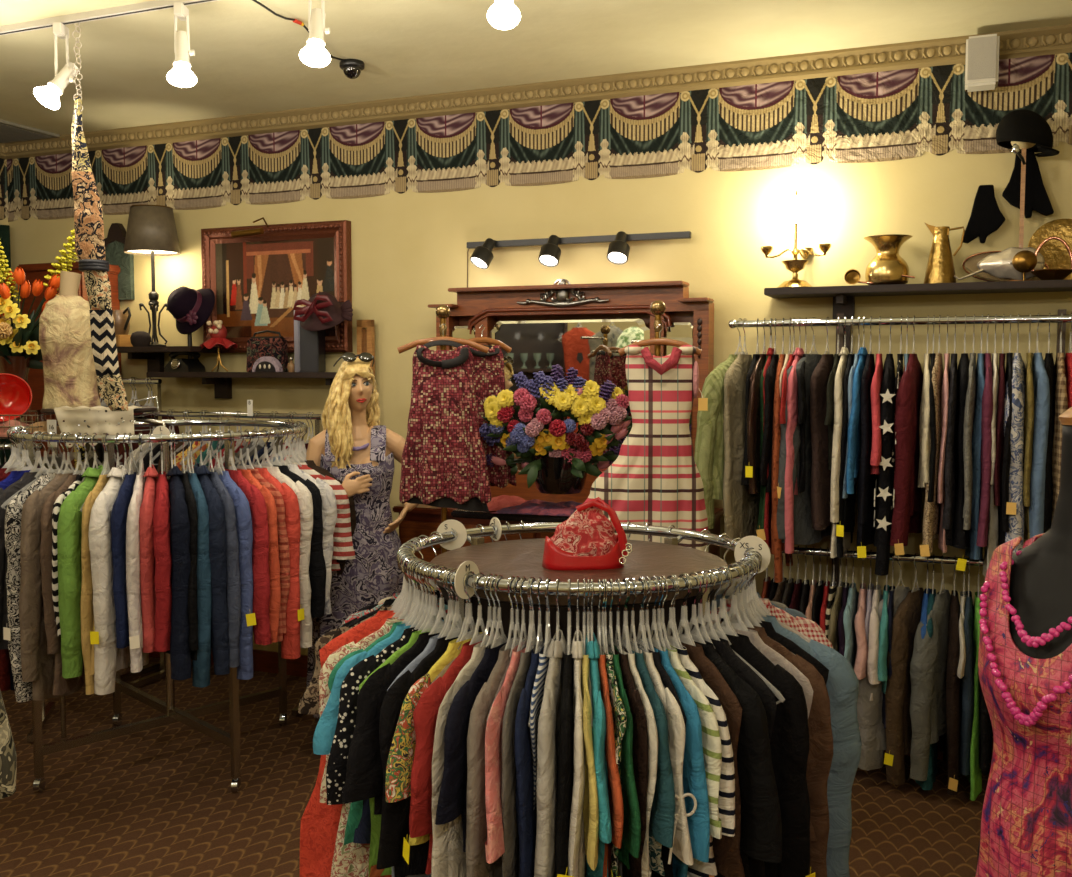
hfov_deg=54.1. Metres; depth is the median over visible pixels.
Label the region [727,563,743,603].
clothes hanger
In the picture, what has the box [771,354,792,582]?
sweater
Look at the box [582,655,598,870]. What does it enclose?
shirt
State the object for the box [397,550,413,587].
clothes hanger
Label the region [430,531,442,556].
clothes hanger
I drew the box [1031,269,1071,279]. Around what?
basket bowl
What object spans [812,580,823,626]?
shirt
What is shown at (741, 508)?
jacket
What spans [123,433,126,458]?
clothes hanger
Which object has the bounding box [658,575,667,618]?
clothes hanger
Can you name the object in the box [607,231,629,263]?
spotlight
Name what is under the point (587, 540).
handbag
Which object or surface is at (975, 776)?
dress
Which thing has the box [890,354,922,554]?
shirt
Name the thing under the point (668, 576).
clothes hanger
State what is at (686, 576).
clothes hanger
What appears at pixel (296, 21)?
cable
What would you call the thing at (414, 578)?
clothes hanger
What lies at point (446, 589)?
clothes hanger
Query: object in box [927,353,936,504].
shirt
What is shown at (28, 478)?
blouse
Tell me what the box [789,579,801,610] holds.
shirt
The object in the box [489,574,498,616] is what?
clothes hanger
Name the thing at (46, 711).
clothes rack
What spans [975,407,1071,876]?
dress form
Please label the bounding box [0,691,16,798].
dress
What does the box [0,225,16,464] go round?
curtain
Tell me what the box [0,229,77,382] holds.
flower arrangement
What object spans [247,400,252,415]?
marker
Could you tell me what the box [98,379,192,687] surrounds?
clothes rack
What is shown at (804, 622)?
shirt
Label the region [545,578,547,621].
clothes hanger
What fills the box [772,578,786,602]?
shirt
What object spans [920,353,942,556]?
dress
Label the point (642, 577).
clothes hanger
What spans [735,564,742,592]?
clothes hanger
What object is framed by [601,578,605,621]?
clothes hanger
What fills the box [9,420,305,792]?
clothes rack
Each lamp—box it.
[124,205,180,345]
[761,191,830,287]
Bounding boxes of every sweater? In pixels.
[0,467,23,481]
[0,469,44,489]
[40,472,84,694]
[466,637,524,876]
[514,639,548,876]
[555,641,573,876]
[609,639,648,876]
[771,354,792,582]
[785,347,804,553]
[857,587,909,769]
[873,354,898,575]
[1029,353,1049,537]
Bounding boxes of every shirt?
[0,649,10,690]
[4,462,47,470]
[10,667,14,690]
[18,459,73,471]
[38,457,84,472]
[52,474,84,635]
[57,465,107,677]
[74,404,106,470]
[81,473,129,694]
[85,443,102,470]
[88,465,148,694]
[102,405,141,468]
[106,449,117,470]
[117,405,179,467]
[125,443,159,473]
[139,464,158,652]
[141,442,177,471]
[153,471,171,651]
[156,442,193,478]
[171,441,212,470]
[186,470,211,687]
[191,463,229,674]
[194,440,223,468]
[207,469,240,666]
[209,440,246,469]
[213,469,255,679]
[223,468,271,644]
[235,440,264,467]
[246,441,274,465]
[254,465,312,647]
[263,464,325,617]
[264,442,300,463]
[265,452,300,464]
[270,463,336,613]
[278,462,354,570]
[280,454,305,461]
[287,458,304,459]
[297,443,308,454]
[313,620,444,754]
[328,617,441,844]
[342,627,457,814]
[359,588,448,610]
[359,625,455,876]
[376,630,476,876]
[378,583,437,604]
[385,632,485,864]
[409,633,495,874]
[431,635,504,876]
[435,636,512,851]
[485,639,534,863]
[530,639,551,809]
[534,629,567,876]
[568,630,585,876]
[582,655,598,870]
[584,629,611,876]
[597,640,623,876]
[603,640,640,868]
[615,640,657,876]
[633,639,686,876]
[640,638,709,876]
[647,637,721,838]
[674,634,781,876]
[705,628,814,876]
[709,592,807,618]
[709,598,825,636]
[709,603,832,647]
[709,623,812,716]
[712,586,787,609]
[715,621,832,876]
[720,617,828,683]
[723,612,861,876]
[741,354,759,484]
[761,576,770,598]
[763,347,775,552]
[769,578,777,600]
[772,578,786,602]
[780,354,788,396]
[780,354,794,423]
[782,578,793,607]
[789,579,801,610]
[798,354,806,492]
[799,579,809,614]
[805,579,816,619]
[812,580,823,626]
[820,581,829,632]
[824,354,840,470]
[825,581,836,638]
[828,582,844,651]
[836,354,856,557]
[837,582,848,655]
[842,354,858,497]
[843,583,858,668]
[846,347,867,493]
[854,583,867,728]
[865,583,873,770]
[867,585,882,700]
[878,585,889,693]
[882,586,894,728]
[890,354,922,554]
[904,354,908,370]
[915,589,937,789]
[920,588,930,638]
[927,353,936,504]
[937,353,949,552]
[957,591,966,677]
[959,591,973,775]
[963,353,975,529]
[980,684,992,773]
[983,353,998,576]
[993,353,1005,505]
[998,353,1012,545]
[1023,353,1034,539]
[1043,353,1054,532]
[1051,353,1067,524]
[1064,353,1071,408]
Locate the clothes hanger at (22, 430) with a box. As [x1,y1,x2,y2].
[17,430,27,454]
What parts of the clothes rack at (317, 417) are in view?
rail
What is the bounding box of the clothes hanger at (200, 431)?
[199,431,202,456]
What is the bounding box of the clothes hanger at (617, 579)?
[616,578,620,621]
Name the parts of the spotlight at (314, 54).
bulb, knob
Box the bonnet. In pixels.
[200,320,237,349]
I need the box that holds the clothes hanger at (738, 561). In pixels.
[732,561,748,601]
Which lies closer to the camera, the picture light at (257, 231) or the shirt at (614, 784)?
the shirt at (614, 784)
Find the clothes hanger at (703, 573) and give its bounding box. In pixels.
[694,571,707,612]
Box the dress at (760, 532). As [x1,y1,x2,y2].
[756,355,767,539]
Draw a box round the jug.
[924,223,964,283]
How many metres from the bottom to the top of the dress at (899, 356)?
0.718 m
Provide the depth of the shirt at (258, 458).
5.30 m
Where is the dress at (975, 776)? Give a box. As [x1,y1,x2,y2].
[966,592,981,800]
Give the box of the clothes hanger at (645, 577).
[645,577,651,619]
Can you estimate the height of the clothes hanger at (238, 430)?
0.288 m
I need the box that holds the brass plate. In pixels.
[1028,219,1071,279]
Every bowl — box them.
[0,373,31,422]
[844,269,860,284]
[1012,250,1036,280]
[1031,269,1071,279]
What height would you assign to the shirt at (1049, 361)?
0.739 m
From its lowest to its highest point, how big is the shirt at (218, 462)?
0.643 m
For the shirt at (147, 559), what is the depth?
3.83 m
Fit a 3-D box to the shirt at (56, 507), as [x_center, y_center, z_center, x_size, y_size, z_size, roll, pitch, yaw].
[-1.708,0.418,4.032,0.065,0.586,0.507,1,5,9]
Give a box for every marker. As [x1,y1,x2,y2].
[47,420,56,446]
[153,426,169,443]
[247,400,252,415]
[436,520,466,549]
[454,561,479,598]
[490,517,501,540]
[734,536,770,573]
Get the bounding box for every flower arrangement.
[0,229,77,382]
[479,364,631,493]
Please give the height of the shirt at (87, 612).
0.790 m
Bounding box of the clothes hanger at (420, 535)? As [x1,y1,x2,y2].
[418,535,430,559]
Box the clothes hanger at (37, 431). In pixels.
[33,431,41,456]
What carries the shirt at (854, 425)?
hanging from the clothes hanger
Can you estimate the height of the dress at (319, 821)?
0.798 m
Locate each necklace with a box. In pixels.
[352,443,368,450]
[979,581,1071,726]
[999,550,1071,647]
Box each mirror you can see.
[452,326,474,346]
[490,319,649,473]
[666,322,692,439]
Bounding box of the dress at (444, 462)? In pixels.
[399,340,490,511]
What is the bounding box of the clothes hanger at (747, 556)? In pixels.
[742,556,758,595]
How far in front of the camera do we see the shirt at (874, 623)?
4.18 m
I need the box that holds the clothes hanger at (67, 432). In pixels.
[63,432,70,457]
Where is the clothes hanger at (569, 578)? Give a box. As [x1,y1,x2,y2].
[569,578,570,621]
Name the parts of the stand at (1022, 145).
post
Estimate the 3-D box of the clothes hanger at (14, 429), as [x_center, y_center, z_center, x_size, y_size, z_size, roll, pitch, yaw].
[-2.080,0.107,4.210,0.387,0.288,0.007,-3,5,-41]
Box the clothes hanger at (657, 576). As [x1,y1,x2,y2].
[655,576,663,618]
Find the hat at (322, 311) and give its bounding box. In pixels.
[293,291,352,330]
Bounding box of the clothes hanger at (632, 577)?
[630,577,636,620]
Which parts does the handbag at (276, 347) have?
clasp frame, handle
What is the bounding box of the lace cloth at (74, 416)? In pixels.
[54,405,141,447]
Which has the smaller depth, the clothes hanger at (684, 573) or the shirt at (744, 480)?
the clothes hanger at (684, 573)
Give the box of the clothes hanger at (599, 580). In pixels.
[598,578,600,622]
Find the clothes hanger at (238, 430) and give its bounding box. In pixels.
[238,430,243,453]
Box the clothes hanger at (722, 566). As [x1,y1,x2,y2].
[719,566,732,607]
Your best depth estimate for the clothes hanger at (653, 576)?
2.36 m
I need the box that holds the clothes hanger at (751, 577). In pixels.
[738,559,754,598]
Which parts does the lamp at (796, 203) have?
arm, stem, rod, bulb, arm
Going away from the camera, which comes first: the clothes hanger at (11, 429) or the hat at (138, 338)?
the clothes hanger at (11, 429)
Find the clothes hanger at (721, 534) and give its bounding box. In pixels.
[717,534,729,560]
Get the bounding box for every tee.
[622,640,674,875]
[654,636,734,876]
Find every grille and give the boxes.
[0,124,49,142]
[967,36,996,79]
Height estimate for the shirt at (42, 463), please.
0.540 m
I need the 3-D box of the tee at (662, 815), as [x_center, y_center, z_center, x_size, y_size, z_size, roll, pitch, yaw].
[0.214,0.684,2.361,0.056,0.437,0.546,0,3,-13]
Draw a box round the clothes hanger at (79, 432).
[75,432,81,457]
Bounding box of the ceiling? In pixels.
[0,0,1071,134]
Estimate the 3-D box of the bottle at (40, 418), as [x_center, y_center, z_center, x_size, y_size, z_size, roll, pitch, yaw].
[-2.295,-0.079,4.866,0.068,0.112,0.068,0,4,0]
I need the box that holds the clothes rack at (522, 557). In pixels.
[400,522,758,641]
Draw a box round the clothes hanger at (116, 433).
[115,433,118,458]
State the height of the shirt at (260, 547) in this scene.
0.658 m
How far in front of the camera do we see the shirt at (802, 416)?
4.29 m
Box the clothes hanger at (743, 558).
[739,558,756,597]
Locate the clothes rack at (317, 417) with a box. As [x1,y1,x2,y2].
[120,411,322,716]
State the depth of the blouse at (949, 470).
4.06 m
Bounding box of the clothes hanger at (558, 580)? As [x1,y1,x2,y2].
[556,578,559,621]
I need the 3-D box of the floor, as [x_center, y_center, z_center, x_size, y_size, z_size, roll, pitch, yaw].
[-1.505,1.663,1.659,7.256,0.100,8.240,2,4,22]
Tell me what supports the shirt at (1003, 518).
hanging from the clothes hanger
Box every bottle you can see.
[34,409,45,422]
[287,357,294,371]
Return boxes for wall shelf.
[117,346,218,371]
[146,372,336,398]
[764,279,1071,352]
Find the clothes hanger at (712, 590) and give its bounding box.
[701,570,715,611]
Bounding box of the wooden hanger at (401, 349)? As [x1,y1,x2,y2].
[397,324,488,353]
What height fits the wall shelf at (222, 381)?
0.150 m
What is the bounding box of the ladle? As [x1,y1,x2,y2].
[844,269,914,284]
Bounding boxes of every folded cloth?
[0,419,29,436]
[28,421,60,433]
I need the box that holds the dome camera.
[339,59,364,78]
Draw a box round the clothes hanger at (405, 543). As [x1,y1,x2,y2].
[402,543,415,578]
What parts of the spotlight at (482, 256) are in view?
bulb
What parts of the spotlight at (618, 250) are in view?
bulb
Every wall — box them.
[0,218,8,224]
[9,142,1071,654]
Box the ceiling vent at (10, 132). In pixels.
[0,119,59,142]
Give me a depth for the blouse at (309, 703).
2.73 m
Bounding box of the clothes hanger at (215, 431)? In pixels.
[215,431,219,455]
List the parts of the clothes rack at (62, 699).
leg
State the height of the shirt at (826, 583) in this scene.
0.336 m
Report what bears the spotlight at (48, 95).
attached to the ceiling track at (154, 5)
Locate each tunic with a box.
[3,471,68,701]
[179,471,197,659]
[387,629,470,876]
[469,345,515,487]
[685,631,776,876]
[810,354,833,529]
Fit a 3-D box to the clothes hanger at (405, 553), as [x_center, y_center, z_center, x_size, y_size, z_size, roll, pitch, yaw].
[-0.323,0.433,2.663,0.387,0.288,0.008,-1,4,-16]
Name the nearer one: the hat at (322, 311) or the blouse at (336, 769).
the blouse at (336, 769)
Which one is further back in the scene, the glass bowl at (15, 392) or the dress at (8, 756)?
the glass bowl at (15, 392)
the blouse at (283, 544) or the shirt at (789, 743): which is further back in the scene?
the blouse at (283, 544)
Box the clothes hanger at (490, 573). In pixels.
[484,573,493,616]
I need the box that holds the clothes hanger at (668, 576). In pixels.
[666,575,676,617]
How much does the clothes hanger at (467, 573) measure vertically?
0.288 m
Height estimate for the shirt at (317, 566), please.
0.615 m
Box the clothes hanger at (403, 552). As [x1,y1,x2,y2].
[398,552,414,589]
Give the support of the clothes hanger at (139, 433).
hanging from the clothes rack at (188, 717)
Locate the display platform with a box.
[40,406,165,426]
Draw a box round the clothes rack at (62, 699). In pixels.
[0,411,66,737]
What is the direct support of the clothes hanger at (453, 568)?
hanging from the clothes rack at (522, 557)
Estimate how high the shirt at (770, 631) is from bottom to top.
0.577 m
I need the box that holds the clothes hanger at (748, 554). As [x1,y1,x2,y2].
[744,554,760,591]
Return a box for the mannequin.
[305,358,418,718]
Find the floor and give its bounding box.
[0,657,990,876]
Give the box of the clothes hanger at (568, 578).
[568,578,568,621]
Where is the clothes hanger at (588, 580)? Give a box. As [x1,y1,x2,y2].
[587,578,589,622]
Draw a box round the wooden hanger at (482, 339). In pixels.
[452,325,511,352]
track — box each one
[0,0,218,35]
[467,231,690,286]
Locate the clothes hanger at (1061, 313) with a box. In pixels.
[1060,313,1062,337]
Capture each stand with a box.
[187,333,191,358]
[211,348,227,371]
[436,305,449,553]
[631,300,692,356]
[1008,141,1034,280]
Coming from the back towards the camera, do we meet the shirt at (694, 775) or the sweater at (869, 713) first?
the sweater at (869, 713)
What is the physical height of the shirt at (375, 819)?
0.578 m
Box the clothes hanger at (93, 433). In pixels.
[91,433,96,458]
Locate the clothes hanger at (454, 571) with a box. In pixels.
[450,569,457,610]
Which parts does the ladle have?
handle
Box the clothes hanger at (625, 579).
[622,578,628,621]
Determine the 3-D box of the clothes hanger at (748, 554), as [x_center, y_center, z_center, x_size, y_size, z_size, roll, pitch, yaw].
[0.545,0.434,2.654,0.387,0.288,0.007,1,4,18]
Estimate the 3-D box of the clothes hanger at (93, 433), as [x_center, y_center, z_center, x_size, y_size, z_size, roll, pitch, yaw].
[-1.674,0.122,3.990,0.007,0.288,0.387,0,4,6]
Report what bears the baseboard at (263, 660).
attached to the wall at (408, 248)
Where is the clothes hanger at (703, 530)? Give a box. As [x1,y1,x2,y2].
[699,530,709,551]
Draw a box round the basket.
[1031,236,1071,279]
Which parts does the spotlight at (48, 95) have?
bulb, knob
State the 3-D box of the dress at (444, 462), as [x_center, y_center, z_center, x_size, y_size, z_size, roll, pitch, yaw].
[-0.355,-0.049,4.091,0.367,0.671,0.164,0,4,1]
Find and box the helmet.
[996,109,1059,164]
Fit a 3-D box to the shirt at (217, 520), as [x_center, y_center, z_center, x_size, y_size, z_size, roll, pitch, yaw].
[-1.310,0.484,4.102,0.101,0.773,0.511,-2,5,-32]
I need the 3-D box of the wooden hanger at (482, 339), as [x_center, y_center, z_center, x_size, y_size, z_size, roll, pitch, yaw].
[-0.221,-0.411,4.330,0.272,0.117,0.021,-2,4,-29]
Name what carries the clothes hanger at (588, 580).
hanging from the clothes rack at (522, 557)
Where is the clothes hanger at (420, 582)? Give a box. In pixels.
[415,561,431,601]
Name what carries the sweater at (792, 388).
hanging from the clothes hanger
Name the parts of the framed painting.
picture light arm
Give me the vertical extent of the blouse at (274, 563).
0.661 m
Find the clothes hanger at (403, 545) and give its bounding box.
[398,545,414,573]
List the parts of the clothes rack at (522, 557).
leg, leg, rail, leg, leg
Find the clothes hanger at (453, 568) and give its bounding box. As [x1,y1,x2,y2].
[445,568,455,609]
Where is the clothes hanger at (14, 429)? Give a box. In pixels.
[10,429,19,453]
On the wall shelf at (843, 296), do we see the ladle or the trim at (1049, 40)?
the ladle
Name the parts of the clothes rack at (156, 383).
rail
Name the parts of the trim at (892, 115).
border panel, border panel, border panel, border panel, border panel, border panel, border panel, border panel, border panel, border panel, border panel, border panel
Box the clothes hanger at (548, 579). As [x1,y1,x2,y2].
[546,578,550,621]
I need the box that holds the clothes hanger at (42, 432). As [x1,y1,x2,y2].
[39,432,48,456]
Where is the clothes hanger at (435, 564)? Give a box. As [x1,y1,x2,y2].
[426,564,441,604]
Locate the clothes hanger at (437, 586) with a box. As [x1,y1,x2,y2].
[434,566,448,607]
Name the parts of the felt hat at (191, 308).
flower trim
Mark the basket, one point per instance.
(1043, 274)
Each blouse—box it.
[0,470,54,649]
[126,472,145,672]
[235,468,280,642]
[238,467,289,641]
[298,605,454,714]
[319,615,435,876]
[326,623,449,843]
[340,593,455,626]
[598,641,626,876]
[628,638,696,864]
[870,354,882,474]
[942,353,957,544]
[976,353,992,546]
[1004,353,1025,553]
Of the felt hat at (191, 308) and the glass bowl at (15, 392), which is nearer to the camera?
the glass bowl at (15, 392)
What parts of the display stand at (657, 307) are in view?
arm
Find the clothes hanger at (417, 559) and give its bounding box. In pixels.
[410,559,424,598]
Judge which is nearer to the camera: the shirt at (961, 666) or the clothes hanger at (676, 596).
the clothes hanger at (676, 596)
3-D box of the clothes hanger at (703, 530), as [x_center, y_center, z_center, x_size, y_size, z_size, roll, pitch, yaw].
[0.489,0.407,3.049,0.387,0.288,0.007,-3,5,-34]
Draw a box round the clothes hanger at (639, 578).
[638,577,645,620]
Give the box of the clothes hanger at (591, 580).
[590,578,592,622]
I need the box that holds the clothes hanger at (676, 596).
[668,574,678,617]
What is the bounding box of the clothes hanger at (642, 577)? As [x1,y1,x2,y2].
[639,577,646,620]
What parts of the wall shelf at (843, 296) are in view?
shelf post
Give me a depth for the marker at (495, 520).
3.16 m
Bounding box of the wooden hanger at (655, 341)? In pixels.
[618,325,701,355]
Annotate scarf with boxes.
[71,96,128,410]
[487,495,529,510]
[491,499,582,516]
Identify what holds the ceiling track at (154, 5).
attached to the ceiling
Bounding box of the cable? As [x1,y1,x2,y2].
[252,0,344,60]
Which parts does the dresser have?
drawer, drawer, drawer, arched molding, cornice, mirror frame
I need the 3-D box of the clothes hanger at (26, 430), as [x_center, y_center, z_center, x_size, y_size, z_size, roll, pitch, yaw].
[-2.001,0.112,4.128,0.007,0.288,0.387,3,5,40]
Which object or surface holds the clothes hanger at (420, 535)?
hanging from the clothes rack at (522, 557)
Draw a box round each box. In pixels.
[115,335,132,346]
[294,310,325,371]
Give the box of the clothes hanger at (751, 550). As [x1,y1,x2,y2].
[745,550,761,588]
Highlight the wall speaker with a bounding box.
[965,34,999,91]
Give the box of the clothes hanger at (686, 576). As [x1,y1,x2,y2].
[678,573,689,615]
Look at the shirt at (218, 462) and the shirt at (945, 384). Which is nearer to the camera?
the shirt at (945, 384)
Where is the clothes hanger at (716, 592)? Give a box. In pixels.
[707,568,722,609]
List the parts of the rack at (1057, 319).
rail, rail, rail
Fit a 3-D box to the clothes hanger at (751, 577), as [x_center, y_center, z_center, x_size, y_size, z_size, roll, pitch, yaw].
[0.513,0.439,2.580,0.387,0.288,0.007,2,4,30]
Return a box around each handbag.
[246,330,288,371]
[542,497,631,569]
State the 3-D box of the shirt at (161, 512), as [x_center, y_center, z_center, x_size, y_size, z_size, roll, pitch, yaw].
[-1.430,0.449,4.039,0.085,0.637,0.487,-1,4,-18]
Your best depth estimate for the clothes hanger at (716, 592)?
2.44 m
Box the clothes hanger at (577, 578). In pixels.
[577,578,578,622]
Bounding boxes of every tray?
[451,509,568,522]
[962,251,1048,281]
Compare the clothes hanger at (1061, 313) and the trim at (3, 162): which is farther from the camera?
the trim at (3, 162)
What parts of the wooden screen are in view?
panel, frame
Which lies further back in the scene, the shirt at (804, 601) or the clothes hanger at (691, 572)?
the shirt at (804, 601)
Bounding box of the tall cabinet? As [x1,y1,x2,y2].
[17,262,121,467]
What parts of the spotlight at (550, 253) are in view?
bulb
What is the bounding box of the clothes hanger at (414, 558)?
[407,558,423,597]
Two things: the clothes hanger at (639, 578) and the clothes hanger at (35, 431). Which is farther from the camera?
the clothes hanger at (35, 431)
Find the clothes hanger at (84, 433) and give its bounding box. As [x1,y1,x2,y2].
[82,433,87,458]
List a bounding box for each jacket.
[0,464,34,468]
[19,472,84,699]
[165,464,191,679]
[285,460,355,592]
[340,599,455,627]
[666,635,744,876]
[723,354,759,540]
[745,354,765,493]
[777,354,831,544]
[884,587,937,784]
[910,590,959,780]
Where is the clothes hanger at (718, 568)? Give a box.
[715,567,730,607]
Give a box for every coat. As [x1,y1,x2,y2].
[829,347,850,557]
[856,354,875,557]
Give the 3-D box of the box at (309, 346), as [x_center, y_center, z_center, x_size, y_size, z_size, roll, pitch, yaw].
[-1.200,-0.522,5.573,0.131,0.343,0.124,1,4,8]
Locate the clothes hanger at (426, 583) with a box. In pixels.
[423,563,437,603]
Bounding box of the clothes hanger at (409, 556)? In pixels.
[403,556,416,594]
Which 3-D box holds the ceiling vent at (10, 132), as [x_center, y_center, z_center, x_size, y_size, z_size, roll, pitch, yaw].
[-3.223,-1.779,6.051,0.620,0.021,0.620,2,4,22]
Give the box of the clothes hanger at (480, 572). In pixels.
[474,572,484,614]
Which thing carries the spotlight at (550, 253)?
attached to the track at (684, 234)
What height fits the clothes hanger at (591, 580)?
0.288 m
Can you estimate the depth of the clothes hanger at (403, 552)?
2.67 m
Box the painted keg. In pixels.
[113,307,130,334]
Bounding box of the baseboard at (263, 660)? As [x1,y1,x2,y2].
[149,647,993,765]
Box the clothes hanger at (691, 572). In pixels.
[689,572,700,614]
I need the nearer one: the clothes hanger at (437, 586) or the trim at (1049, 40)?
the clothes hanger at (437, 586)
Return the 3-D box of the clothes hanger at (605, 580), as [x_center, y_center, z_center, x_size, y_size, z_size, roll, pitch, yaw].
[0.154,0.455,2.343,0.008,0.288,0.387,0,4,-6]
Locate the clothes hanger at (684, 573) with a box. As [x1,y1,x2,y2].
[680,573,691,615]
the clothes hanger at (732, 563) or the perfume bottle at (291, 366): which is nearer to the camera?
the clothes hanger at (732, 563)
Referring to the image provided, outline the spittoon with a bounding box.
[864,234,912,284]
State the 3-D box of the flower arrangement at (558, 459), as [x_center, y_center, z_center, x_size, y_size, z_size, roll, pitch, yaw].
[0.066,-0.040,4.319,0.646,0.528,0.358,0,4,-4]
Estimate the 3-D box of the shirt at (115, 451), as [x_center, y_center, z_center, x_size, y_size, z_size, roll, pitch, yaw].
[-2.171,0.313,5.758,0.066,0.640,0.455,2,5,28]
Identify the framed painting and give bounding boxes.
[201,217,352,352]
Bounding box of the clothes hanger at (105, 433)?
[104,433,108,458]
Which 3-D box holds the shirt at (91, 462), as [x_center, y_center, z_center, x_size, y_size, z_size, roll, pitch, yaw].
[-2.329,0.133,5.856,0.069,0.644,0.466,2,4,27]
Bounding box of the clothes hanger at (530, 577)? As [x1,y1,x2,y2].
[527,577,533,620]
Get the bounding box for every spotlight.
[33,22,78,109]
[166,2,196,86]
[299,0,330,67]
[470,238,496,268]
[487,0,520,29]
[538,235,560,266]
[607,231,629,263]
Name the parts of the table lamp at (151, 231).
scroll leg, scroll leg, lamp shade, stem, scroll leg, scroll leg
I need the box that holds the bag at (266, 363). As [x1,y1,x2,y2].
[252,356,282,371]
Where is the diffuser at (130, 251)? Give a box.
[129,250,175,253]
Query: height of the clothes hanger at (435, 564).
0.288 m
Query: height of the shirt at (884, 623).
0.397 m
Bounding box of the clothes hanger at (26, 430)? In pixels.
[20,430,30,455]
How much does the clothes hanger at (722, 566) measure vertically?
0.288 m
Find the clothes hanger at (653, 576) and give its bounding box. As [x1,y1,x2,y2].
[650,576,658,619]
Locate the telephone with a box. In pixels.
[164,352,205,371]
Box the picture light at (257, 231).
[231,228,263,237]
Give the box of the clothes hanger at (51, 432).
[48,432,55,457]
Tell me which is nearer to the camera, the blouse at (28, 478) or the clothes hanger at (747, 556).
the clothes hanger at (747, 556)
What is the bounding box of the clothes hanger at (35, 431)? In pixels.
[31,431,40,456]
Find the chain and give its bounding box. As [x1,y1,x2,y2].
[72,22,82,130]
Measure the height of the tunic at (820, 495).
0.722 m
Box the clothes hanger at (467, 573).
[463,571,475,613]
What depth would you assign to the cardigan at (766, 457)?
4.32 m
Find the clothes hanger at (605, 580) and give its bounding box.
[604,578,607,621]
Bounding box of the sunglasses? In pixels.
[333,352,374,366]
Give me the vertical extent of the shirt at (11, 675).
0.999 m
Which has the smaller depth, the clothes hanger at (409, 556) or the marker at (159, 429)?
the clothes hanger at (409, 556)
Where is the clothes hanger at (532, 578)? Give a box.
[529,577,535,620]
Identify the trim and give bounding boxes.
[0,143,5,158]
[0,158,7,219]
[4,24,1071,158]
[7,52,1071,221]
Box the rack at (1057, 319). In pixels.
[726,309,1071,584]
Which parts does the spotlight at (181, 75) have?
bulb, knob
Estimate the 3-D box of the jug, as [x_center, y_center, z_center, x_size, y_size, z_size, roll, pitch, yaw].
[1.691,-0.771,4.384,0.130,0.262,0.133,-2,4,-24]
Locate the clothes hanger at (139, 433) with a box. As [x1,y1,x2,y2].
[138,433,140,457]
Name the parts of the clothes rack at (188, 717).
leg, leg, rail, post, leg, leg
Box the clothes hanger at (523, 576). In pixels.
[519,576,525,619]
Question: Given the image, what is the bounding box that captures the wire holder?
[130,396,159,421]
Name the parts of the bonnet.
flower trim, crown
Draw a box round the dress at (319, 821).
[300,610,427,876]
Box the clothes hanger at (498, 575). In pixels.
[494,575,503,617]
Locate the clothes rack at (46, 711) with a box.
[0,443,54,741]
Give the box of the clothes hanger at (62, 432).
[59,432,64,457]
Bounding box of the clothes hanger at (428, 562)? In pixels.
[419,562,434,602]
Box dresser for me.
[393,279,723,587]
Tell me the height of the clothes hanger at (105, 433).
0.288 m
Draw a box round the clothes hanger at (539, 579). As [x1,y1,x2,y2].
[537,577,541,620]
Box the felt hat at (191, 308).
[167,286,214,334]
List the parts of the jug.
spout, handle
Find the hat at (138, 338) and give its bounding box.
[130,331,150,346]
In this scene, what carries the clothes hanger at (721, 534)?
hanging from the clothes rack at (522, 557)
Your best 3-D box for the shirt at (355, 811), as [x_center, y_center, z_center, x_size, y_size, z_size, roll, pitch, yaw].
[-0.291,0.717,2.612,0.447,0.537,0.052,-3,5,-26]
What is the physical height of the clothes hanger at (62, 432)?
0.288 m
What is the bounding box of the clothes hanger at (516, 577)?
[513,576,519,619]
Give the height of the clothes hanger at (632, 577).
0.288 m
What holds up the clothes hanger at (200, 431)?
hanging from the clothes rack at (188, 717)
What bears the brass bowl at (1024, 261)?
on the wall shelf at (843, 296)
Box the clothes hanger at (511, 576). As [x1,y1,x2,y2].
[507,576,514,618]
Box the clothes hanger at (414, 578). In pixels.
[412,560,427,599]
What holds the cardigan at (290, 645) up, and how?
hanging from the clothes hanger
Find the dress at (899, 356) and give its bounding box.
[890,354,903,533]
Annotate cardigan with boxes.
[110,472,136,647]
[245,466,304,658]
[501,639,540,876]
[694,354,759,528]
[760,354,778,492]
[917,354,929,487]
[943,590,960,795]
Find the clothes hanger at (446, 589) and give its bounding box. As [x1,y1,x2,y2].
[442,568,452,609]
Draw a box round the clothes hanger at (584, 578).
[583,578,585,622]
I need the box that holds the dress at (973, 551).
[965,353,984,559]
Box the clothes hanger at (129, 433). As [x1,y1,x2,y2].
[128,433,130,458]
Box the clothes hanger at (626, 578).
[624,578,629,621]
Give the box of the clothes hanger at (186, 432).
[186,432,188,456]
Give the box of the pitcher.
[954,247,1044,279]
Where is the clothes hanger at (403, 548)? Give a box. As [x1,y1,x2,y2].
[397,548,413,568]
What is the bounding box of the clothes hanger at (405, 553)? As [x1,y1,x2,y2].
[399,553,413,591]
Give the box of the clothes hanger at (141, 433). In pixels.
[140,433,142,457]
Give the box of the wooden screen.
[356,320,374,424]
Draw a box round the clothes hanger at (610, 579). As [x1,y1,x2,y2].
[609,578,613,621]
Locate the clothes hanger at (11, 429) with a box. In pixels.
[8,429,18,452]
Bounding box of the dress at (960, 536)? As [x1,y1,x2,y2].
[950,353,972,570]
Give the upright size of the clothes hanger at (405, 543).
0.288 m
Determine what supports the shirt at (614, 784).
hanging from the clothes rack at (522, 557)
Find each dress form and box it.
[39,271,100,408]
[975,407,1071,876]
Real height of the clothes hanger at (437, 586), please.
0.288 m
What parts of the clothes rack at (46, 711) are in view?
rail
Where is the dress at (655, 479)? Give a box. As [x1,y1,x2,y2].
[568,345,708,552]

